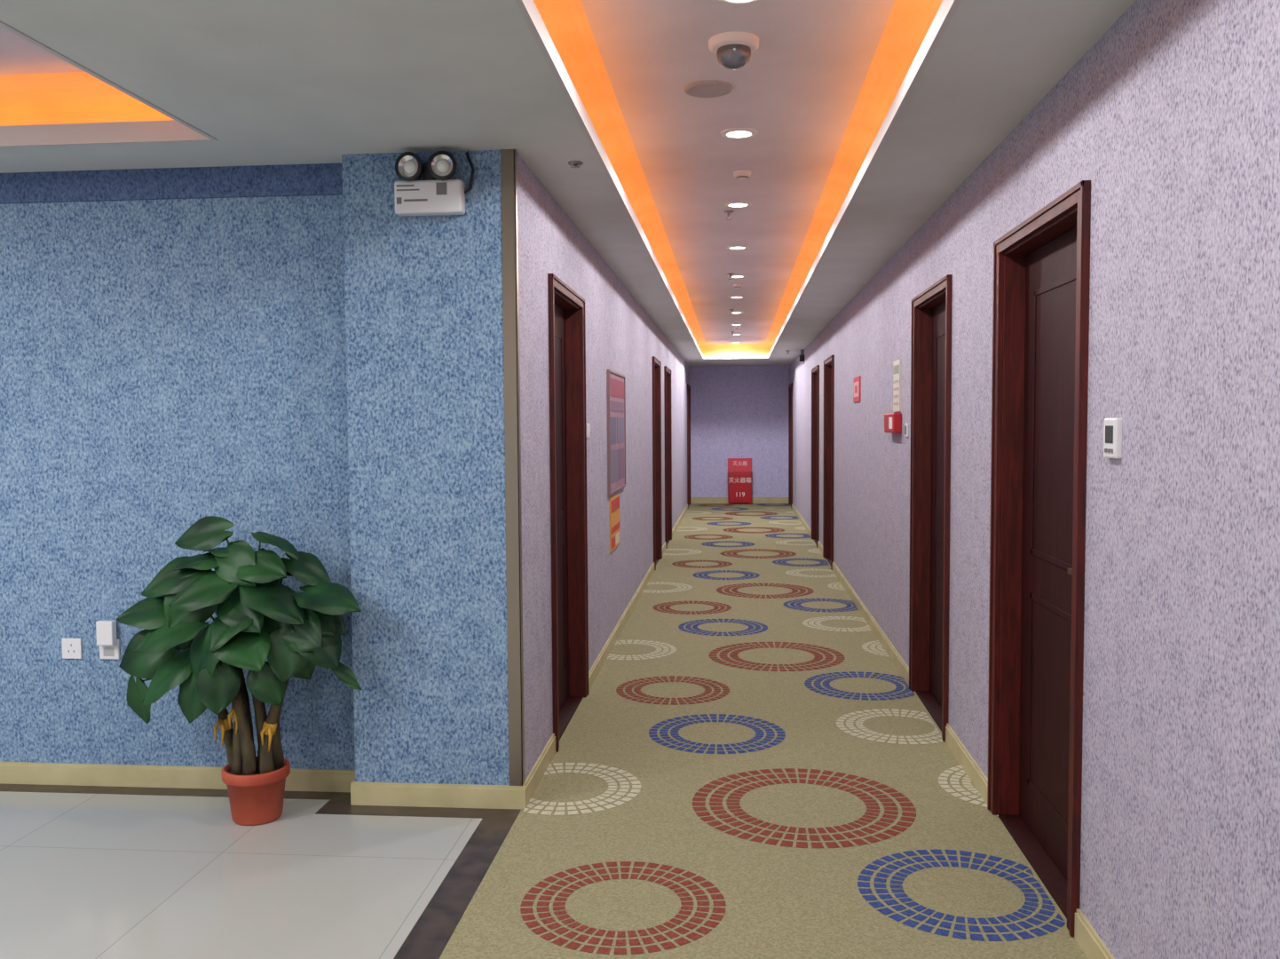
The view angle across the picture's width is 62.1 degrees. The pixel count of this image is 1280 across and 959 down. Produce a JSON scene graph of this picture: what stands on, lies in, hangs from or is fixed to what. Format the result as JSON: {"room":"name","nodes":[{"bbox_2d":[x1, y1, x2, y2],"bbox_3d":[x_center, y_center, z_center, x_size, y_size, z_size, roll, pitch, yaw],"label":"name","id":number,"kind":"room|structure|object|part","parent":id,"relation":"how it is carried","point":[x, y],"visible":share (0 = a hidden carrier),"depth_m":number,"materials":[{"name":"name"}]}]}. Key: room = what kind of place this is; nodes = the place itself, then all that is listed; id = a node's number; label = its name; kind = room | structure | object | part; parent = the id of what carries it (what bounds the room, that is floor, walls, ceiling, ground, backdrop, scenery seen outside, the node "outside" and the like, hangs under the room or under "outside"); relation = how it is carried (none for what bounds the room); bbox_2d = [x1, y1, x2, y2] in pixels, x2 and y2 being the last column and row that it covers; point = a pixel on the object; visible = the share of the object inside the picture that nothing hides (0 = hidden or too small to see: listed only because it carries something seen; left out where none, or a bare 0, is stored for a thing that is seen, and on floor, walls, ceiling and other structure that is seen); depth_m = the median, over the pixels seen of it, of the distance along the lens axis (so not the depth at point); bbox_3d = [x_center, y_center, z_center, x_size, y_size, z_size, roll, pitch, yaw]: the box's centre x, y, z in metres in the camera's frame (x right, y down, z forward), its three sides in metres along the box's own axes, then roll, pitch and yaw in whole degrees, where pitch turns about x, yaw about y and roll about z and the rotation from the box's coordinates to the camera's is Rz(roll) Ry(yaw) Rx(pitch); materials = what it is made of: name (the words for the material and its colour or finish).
{"room":"hotel corridor","nodes":[
{"label":"hotel corridor","id":0,"kind":"room"},
{"bbox_2d":[0,194,355,769],"bbox_3d":[-3.356,-0.189,4.573,4.500,2.936,0.200,0,3,5],"label":"wall","id":1,"kind":"structure","parent":0,"point":[167,365],"depth_m":4.35,"materials":[{"name":"blue paint"}]},
{"bbox_2d":[61,638,82,658],"bbox_3d":[-2.366,0.704,4.426,0.085,0.085,0.012,0,3,5],"label":"wall outlet","id":2,"kind":"object","parent":1,"relation":"attached to","point":[72,648],"visible":1,"depth_m":4.42,"materials":[{"name":"white plastic"}]},
{"bbox_2d":[95,619,119,659],"bbox_3d":[-2.203,0.665,4.393,0.085,0.165,0.045,0,3,5],"label":"box","id":3,"kind":"object","parent":1,"relation":"attached to","point":[109,645],"visible":1,"depth_m":4.37,"materials":[{"name":"white plastic"}]},
{"bbox_2d":[0,162,342,203],"bbox_3d":[-3.372,-1.189,4.414,4.500,0.121,0.012,0,3,5],"label":"trim","id":4,"kind":"structure","parent":1,"relation":"attached to","point":[312,178],"depth_m":4.28,"materials":[{"name":"blue paint"}]},
{"bbox_2d":[0,761,526,809],"bbox_3d":[-3.022,1.241,4.442,5.184,0.090,0.154,0,3,5],"label":"baseboard","id":5,"kind":"structure","parent":1,"relation":"attached to","point":[11,772],"depth_m":4.36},
{"bbox_2d":[0,782,521,958],"bbox_3d":[-3.340,1.523,0.964,5.170,0.101,7.160,0,3,5],"label":"floor","id":6,"kind":"structure","parent":0,"point":[82,875],"depth_m":3.56,"materials":[{"name":"tile"}]},
{"bbox_2d":[116,515,362,825],"bbox_3d":[-1.515,0.717,4.050,0.956,1.153,0.477,0,3,5],"label":"potted plant","id":7,"kind":"object","parent":6,"relation":"on","point":[259,617],"visible":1,"depth_m":3.95,"materials":[{"name":"green plant"}]},
{"bbox_3d":[-1.466,1.193,4.066,0.246,0.201,0.246,0,3,5],"label":"pot","id":8,"kind":"part","parent":7,"relation":"part of","materials":[{"name":"ceramic"}]},
{"bbox_2d":[439,503,1088,958],"bbox_3d":[0.832,1.099,8.380,1.820,0.105,22.700,0,3,5],"label":"carpet","id":9,"kind":"object","parent":6,"relation":"on","point":[747,770],"visible":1,"depth_m":4.11,"materials":[{"name":"beige carpet"}]},
{"bbox_2d":[727,458,752,504],"bbox_3d":[1.837,0.029,19.509,0.450,0.834,0.230,0,3,5],"label":"box","id":10,"kind":"object","parent":9,"relation":"on","point":[739,470],"visible":1,"depth_m":19.41,"materials":[{"name":"red metal"}]},
{"bbox_2d":[341,150,536,785],"bbox_3d":[-0.789,-0.189,4.253,0.670,2.936,0.300,0,3,5],"label":"wall column","id":11,"kind":"structure","parent":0,"point":[424,308],"depth_m":4.12,"materials":[{"name":"blue paint"}]},
{"bbox_2d":[394,150,474,216],"bbox_3d":[-0.778,-1.119,4.004,0.301,0.233,0.093,0,3,5],"label":"emergency light","id":12,"kind":"object","parent":11,"relation":"attached to","point":[428,196],"visible":1,"depth_m":3.99,"materials":[{"name":"white plastic"}]},
{"bbox_2d":[500,149,524,785],"bbox_3d":[-0.489,-0.027,4.097,0.055,2.446,0.035,0,3,5],"label":"trim","id":13,"kind":"structure","parent":11,"relation":"attached to","point":[509,158],"depth_m":4.08,"materials":[{"name":"silver metal"}]},
{"bbox_2d":[0,0,1136,366],"bbox_3d":[-1.760,-1.608,8.466,6.990,0.264,22.700,0,3,5],"label":"ceiling","id":14,"kind":"structure","parent":0,"point":[274,82],"depth_m":3.77,"materials":[{"name":"paint"}]},
{"bbox_2d":[0,20,217,147],"bbox_3d":[-3.459,-1.103,1.034,3.338,0.074,5.960,0,3,5],"label":"trim","id":15,"kind":"structure","parent":14,"relation":"attached to","point":[177,130],"depth_m":3.87,"materials":[{"name":"grey paint"}]},
{"bbox_2d":[568,160,583,167],"bbox_3d":[-0.256,-1.251,4.229,0.060,0.017,0.060,0,3,5],"label":"sprinkler","id":16,"kind":"object","parent":14,"relation":"attached to","point":[574,163],"visible":1,"depth_m":4.22,"materials":[{"name":"silver metal"}]},
{"bbox_2d":[683,79,732,97],"bbox_3d":[0.258,-1.481,4.040,0.184,0.014,0.184,0,3,5],"label":"ceiling speaker","id":17,"kind":"object","parent":14,"relation":"attached to","point":[705,88],"depth_m":4.02},
{"bbox_2d":[724,210,733,220],"bbox_3d":[0.535,-1.591,6.402,0.060,0.049,0.060,0,3,5],"label":"sprinkler","id":18,"kind":"object","parent":14,"relation":"attached to","point":[728,212],"visible":1,"depth_m":6.39,"materials":[{"name":"silver metal"}]},
{"bbox_2d":[708,31,758,69],"bbox_3d":[0.313,-1.417,3.546,0.170,0.091,0.170,0,3,5],"label":"dome camera","id":19,"kind":"object","parent":14,"relation":"attached to","point":[733,50],"visible":1,"depth_m":3.50,"materials":[{"name":"white plastic"}]},
{"bbox_2d":[728,295,744,298],"bbox_3d":[0.979,-1.845,10.752,0.164,0.010,0.164,0,3,5],"label":"recessed light","id":20,"kind":"object","parent":14,"relation":"in","point":[731,296],"depth_m":10.72,"materials":[{"name":"white plastic"}]},
{"bbox_2d":[726,244,748,249],"bbox_3d":[0.707,-1.681,7.709,0.164,0.010,0.164,0,3,5],"label":"recessed light","id":21,"kind":"object","parent":14,"relation":"in","point":[733,247],"depth_m":7.68,"materials":[{"name":"white plastic"}]},
{"bbox_2d":[727,274,746,277],"bbox_3d":[0.843,-1.763,9.231,0.164,0.010,0.164,0,3,5],"label":"recessed light","id":22,"kind":"object","parent":14,"relation":"in","point":[733,275],"depth_m":9.21,"materials":[{"name":"white plastic"}]},
{"bbox_2d":[514,0,961,358],"bbox_3d":[0.734,-1.497,8.098,1.091,0.056,18.400,0,3,5],"label":"trim","id":23,"kind":"structure","parent":14,"relation":"attached to","point":[947,9],"depth_m":3.75,"materials":[{"name":"grey paint"}]},
{"bbox_2d":[733,283,742,288],"bbox_3d":[0.902,-1.780,9.777,0.090,0.035,0.090,0,3,5],"label":"smoke detector","id":24,"kind":"object","parent":14,"relation":"attached to","point":[736,285],"visible":1,"depth_m":9.75,"materials":[{"name":"white plastic"}]},
{"bbox_2d":[724,200,751,207],"bbox_3d":[0.571,-1.599,6.187,0.164,0.010,0.164,0,3,5],"label":"recessed light","id":25,"kind":"object","parent":14,"relation":"in","point":[736,203],"depth_m":6.17,"materials":[{"name":"white plastic"}]},
{"bbox_2d":[717,0,761,5],"bbox_3d":[0.299,-1.436,3.144,0.164,0.010,0.164,0,3,5],"label":"recessed light","id":26,"kind":"object","parent":14,"relation":"in","point":[728,2],"depth_m":3.19,"materials":[{"name":"white plastic"}]},
{"bbox_2d":[720,126,758,139],"bbox_3d":[0.435,-1.518,4.665,0.164,0.010,0.164,0,3,5],"label":"recessed light","id":27,"kind":"object","parent":14,"relation":"in","point":[740,132],"depth_m":4.65,"materials":[{"name":"white plastic"}]},
{"bbox_2d":[733,169,750,180],"bbox_3d":[0.521,-1.545,5.400,0.090,0.035,0.090,0,3,5],"label":"smoke detector","id":28,"kind":"object","parent":14,"relation":"attached to","point":[741,174],"visible":1,"depth_m":5.37,"materials":[{"name":"white plastic"}]},
{"bbox_2d":[529,168,689,760],"bbox_3d":[0.132,-0.608,12.031,0.220,2.936,15.380,0,3,5],"label":"wall","id":29,"kind":"structure","parent":0,"point":[621,337],"depth_m":6.57,"materials":[{"name":"purple paint"}]},
{"bbox_2d":[553,303,568,712],"bbox_3d":[-0.451,0.162,5.312,0.044,2.091,0.880,0,3,5],"label":"leaf","id":30,"kind":"object","parent":29,"relation":"attached to","point":[560,381],"visible":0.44,"depth_m":5.56,"materials":[{"name":"brown wood"}]},
{"bbox_2d":[547,273,588,750],"bbox_3d":[-0.446,0.134,5.311,0.224,2.162,1.026,0,3,5],"label":"frame","id":31,"kind":"object","parent":29,"relation":"attached to","point":[560,294],"visible":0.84,"depth_m":5.73,"materials":[{"name":"brown wood"}]},
{"bbox_2d":[558,695,582,739],"bbox_3d":[-0.431,1.214,5.367,0.159,0.012,0.886,0,3,5],"label":"threshold","id":32,"kind":"object","parent":29,"relation":"attached to","point":[572,703],"visible":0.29,"depth_m":5.50,"materials":[{"name":"brown wood"}]},
{"bbox_2d":[586,423,590,437],"bbox_3d":[-0.291,-0.276,5.983,0.014,0.080,0.080,0,3,5],"label":"light switch","id":33,"kind":"object","parent":29,"relation":"attached to","point":[588,424],"visible":0.82,"depth_m":5.95,"materials":[{"name":"white plastic"}]},
{"bbox_2d":[523,503,687,805],"bbox_3d":[0.245,0.821,11.947,0.014,0.090,15.680,0,3,5],"label":"baseboard","id":34,"kind":"structure","parent":29,"relation":"attached to","point":[536,773],"depth_m":6.37,"materials":[{"name":"beige wood"}]},
{"bbox_2d":[609,492,620,552],"bbox_3d":[-0.171,0.292,7.340,0.010,0.360,0.540,0,3,5],"label":"notice","id":35,"kind":"object","parent":29,"relation":"attached to","point":[614,501],"visible":1,"depth_m":7.27,"materials":[{"name":"orange paper"}]},
{"bbox_2d":[606,369,625,495],"bbox_3d":[-0.160,-0.333,7.417,0.020,0.820,1.000,0,3,5],"label":"poster","id":36,"kind":"object","parent":29,"relation":"attached to","point":[615,381],"visible":1,"depth_m":7.31,"materials":[{"name":"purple paper"}]},
{"bbox_2d":[652,355,662,569],"bbox_3d":[0.082,-0.183,11.219,0.224,2.162,0.946,0,3,5],"label":"frame","id":37,"kind":"object","parent":29,"relation":"attached to","point":[656,363],"visible":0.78,"depth_m":11.60,"materials":[{"name":"brown wood"}]},
{"bbox_2d":[663,365,671,548],"bbox_3d":[0.249,-0.283,13.083,0.224,2.162,0.996,0,3,5],"label":"frame","id":38,"kind":"object","parent":29,"relation":"attached to","point":[667,371],"visible":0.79,"depth_m":13.48,"materials":[{"name":"brown wood"}]},
{"bbox_2d":[687,383,691,508],"bbox_3d":[0.774,-0.599,18.951,0.224,2.162,0.996,0,3,5],"label":"frame","id":39,"kind":"object","parent":29,"relation":"attached to","point":[689,501],"visible":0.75,"depth_m":19.33,"materials":[{"name":"brown wood"}]},
{"bbox_2d":[689,364,789,497],"bbox_3d":[1.841,-1.026,19.688,2.260,2.936,0.200,0,3,5],"label":"wall","id":40,"kind":"structure","parent":0,"point":[737,411],"depth_m":19.59,"materials":[{"name":"purple paint"}]},
{"bbox_2d":[690,497,788,503],"bbox_3d":[1.841,0.385,19.656,1.792,0.120,0.014,0,3,5],"label":"baseboard","id":41,"kind":"structure","parent":40,"relation":"attached to","point":[694,500],"depth_m":19.65,"materials":[{"name":"beige wood"}]},
{"bbox_2d":[789,0,1279,958],"bbox_3d":[1.838,-0.416,8.209,0.220,2.936,22.700,0,3,5],"label":"wall","id":42,"kind":"structure","parent":0,"point":[1172,116],"depth_m":2.55,"materials":[{"name":"purple paint"}]},
{"bbox_2d":[788,382,792,508],"bbox_3d":[2.762,-0.603,18.773,0.224,2.162,0.996,0,3,5],"label":"frame","id":43,"kind":"object","parent":42,"relation":"attached to","point":[790,386],"visible":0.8,"depth_m":19.20,"materials":[{"name":"brown wood"}]},
{"bbox_2d":[798,349,804,363],"bbox_3d":[2.329,-1.779,15.331,0.073,0.175,0.300,0,3,5],"label":"exit light","id":44,"kind":"object","parent":42,"relation":"attached to","point":[801,358],"visible":1,"depth_m":15.19,"materials":[{"name":"black plastic"}]},
{"bbox_2d":[811,364,819,547],"bbox_3d":[2.250,-0.295,13.055,0.224,2.162,0.996,0,3,5],"label":"frame","id":45,"kind":"object","parent":42,"relation":"attached to","point":[815,371],"visible":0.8,"depth_m":13.46,"materials":[{"name":"brown wood"}]},
{"bbox_2d":[822,355,834,569],"bbox_3d":[2.081,-0.194,11.165,0.224,2.162,0.996,0,3,5],"label":"frame","id":46,"kind":"object","parent":42,"relation":"attached to","point":[829,362],"visible":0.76,"depth_m":11.58,"materials":[{"name":"brown wood"}]},
{"bbox_2d":[853,375,861,402],"bbox_3d":[1.757,-0.730,8.616,0.013,0.200,0.430,0,3,5],"label":"sign","id":47,"kind":"object","parent":42,"relation":"attached to","point":[857,381],"visible":1,"depth_m":8.55,"materials":[{"name":"red plastic"}]},
{"bbox_2d":[884,412,901,433],"bbox_3d":[1.552,-0.347,6.529,0.052,0.120,0.420,0,3,5],"label":"fire alarm","id":48,"kind":"object","parent":42,"relation":"attached to","point":[892,421],"visible":1,"depth_m":6.33,"materials":[{"name":"red plastic"}]},
{"bbox_3d":[1.519,-0.342,6.441,0.002,0.070,0.120,0,3,5],"label":"plate","id":49,"kind":"part","parent":48,"relation":"part of","materials":[{"name":"white plastic"}]},
{"bbox_2d":[892,359,900,411],"bbox_3d":[1.567,-0.570,6.485,0.012,0.310,0.240,0,3,5],"label":"sign","id":50,"kind":"object","parent":42,"relation":"attached to","point":[896,364],"depth_m":6.45,"materials":[{"name":"white plastic"}]},
{"bbox_2d":[904,422,908,436],"bbox_3d":[1.534,-0.285,6.121,0.014,0.080,0.080,0,3,5],"label":"light switch","id":51,"kind":"object","parent":42,"relation":"attached to","point":[906,424],"visible":1,"depth_m":6.09,"materials":[{"name":"white plastic"}]},
{"bbox_2d":[915,690,941,731],"bbox_3d":[1.565,1.196,5.449,0.159,0.012,0.846,0,3,5],"label":"threshold","id":52,"kind":"object","parent":42,"relation":"attached to","point":[930,703],"visible":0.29,"depth_m":5.57,"materials":[{"name":"brown wood"}]},
{"bbox_2d":[908,274,952,741],"bbox_3d":[1.565,0.117,5.391,0.224,2.162,0.986,0,3,5],"label":"frame","id":53,"kind":"object","parent":42,"relation":"attached to","point":[940,292],"visible":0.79,"depth_m":5.80,"materials":[{"name":"brown wood"}]},
{"bbox_2d":[929,301,945,707],"bbox_3d":[1.570,0.144,5.392,0.044,2.091,0.840,0,3,5],"label":"leaf","id":54,"kind":"object","parent":42,"relation":"attached to","point":[938,312],"visible":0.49,"depth_m":5.62,"materials":[{"name":"brown wood"}]},
{"bbox_2d":[791,504,1114,958],"bbox_3d":[1.731,1.005,8.294,0.014,0.090,22.700,0,3,5],"label":"baseboard","id":55,"kind":"structure","parent":42,"relation":"attached to","point":[1086,936],"depth_m":4.62,"materials":[{"name":"beige wood"}]},
{"bbox_2d":[998,813,1066,918],"bbox_3d":[1.398,1.297,3.579,0.159,0.012,0.886,0,3,5],"label":"threshold","id":56,"kind":"object","parent":42,"relation":"attached to","point":[1044,866],"visible":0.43,"depth_m":3.61,"materials":[{"name":"brown wood"}]},
{"bbox_2d":[987,180,1090,936],"bbox_3d":[1.398,0.217,3.521,0.224,2.162,1.026,0,3,5],"label":"frame","id":57,"kind":"object","parent":42,"relation":"attached to","point":[1071,209],"visible":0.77,"depth_m":3.94,"materials":[{"name":"brown wood"}]},
{"bbox_2d":[1019,226,1076,879],"bbox_3d":[1.381,0.245,3.524,0.089,2.091,0.880,0,3,5],"label":"leaf","id":58,"kind":"object","parent":42,"relation":"attached to","point":[1050,269],"depth_m":3.63,"materials":[{"name":"brown wood"}]},
{"bbox_3d":[1.331,0.292,3.199,0.049,0.200,0.132,0,3,5],"label":"handle","id":59,"kind":"part","parent":58,"relation":"part of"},
{"bbox_2d":[1103,418,1121,458],"bbox_3d":[1.235,-0.108,2.777,0.023,0.105,0.095,0,3,5],"label":"thermostat","id":60,"kind":"object","parent":42,"relation":"attached to","point":[1112,427],"visible":1,"depth_m":2.75,"materials":[{"name":"white plastic"}]}
]}

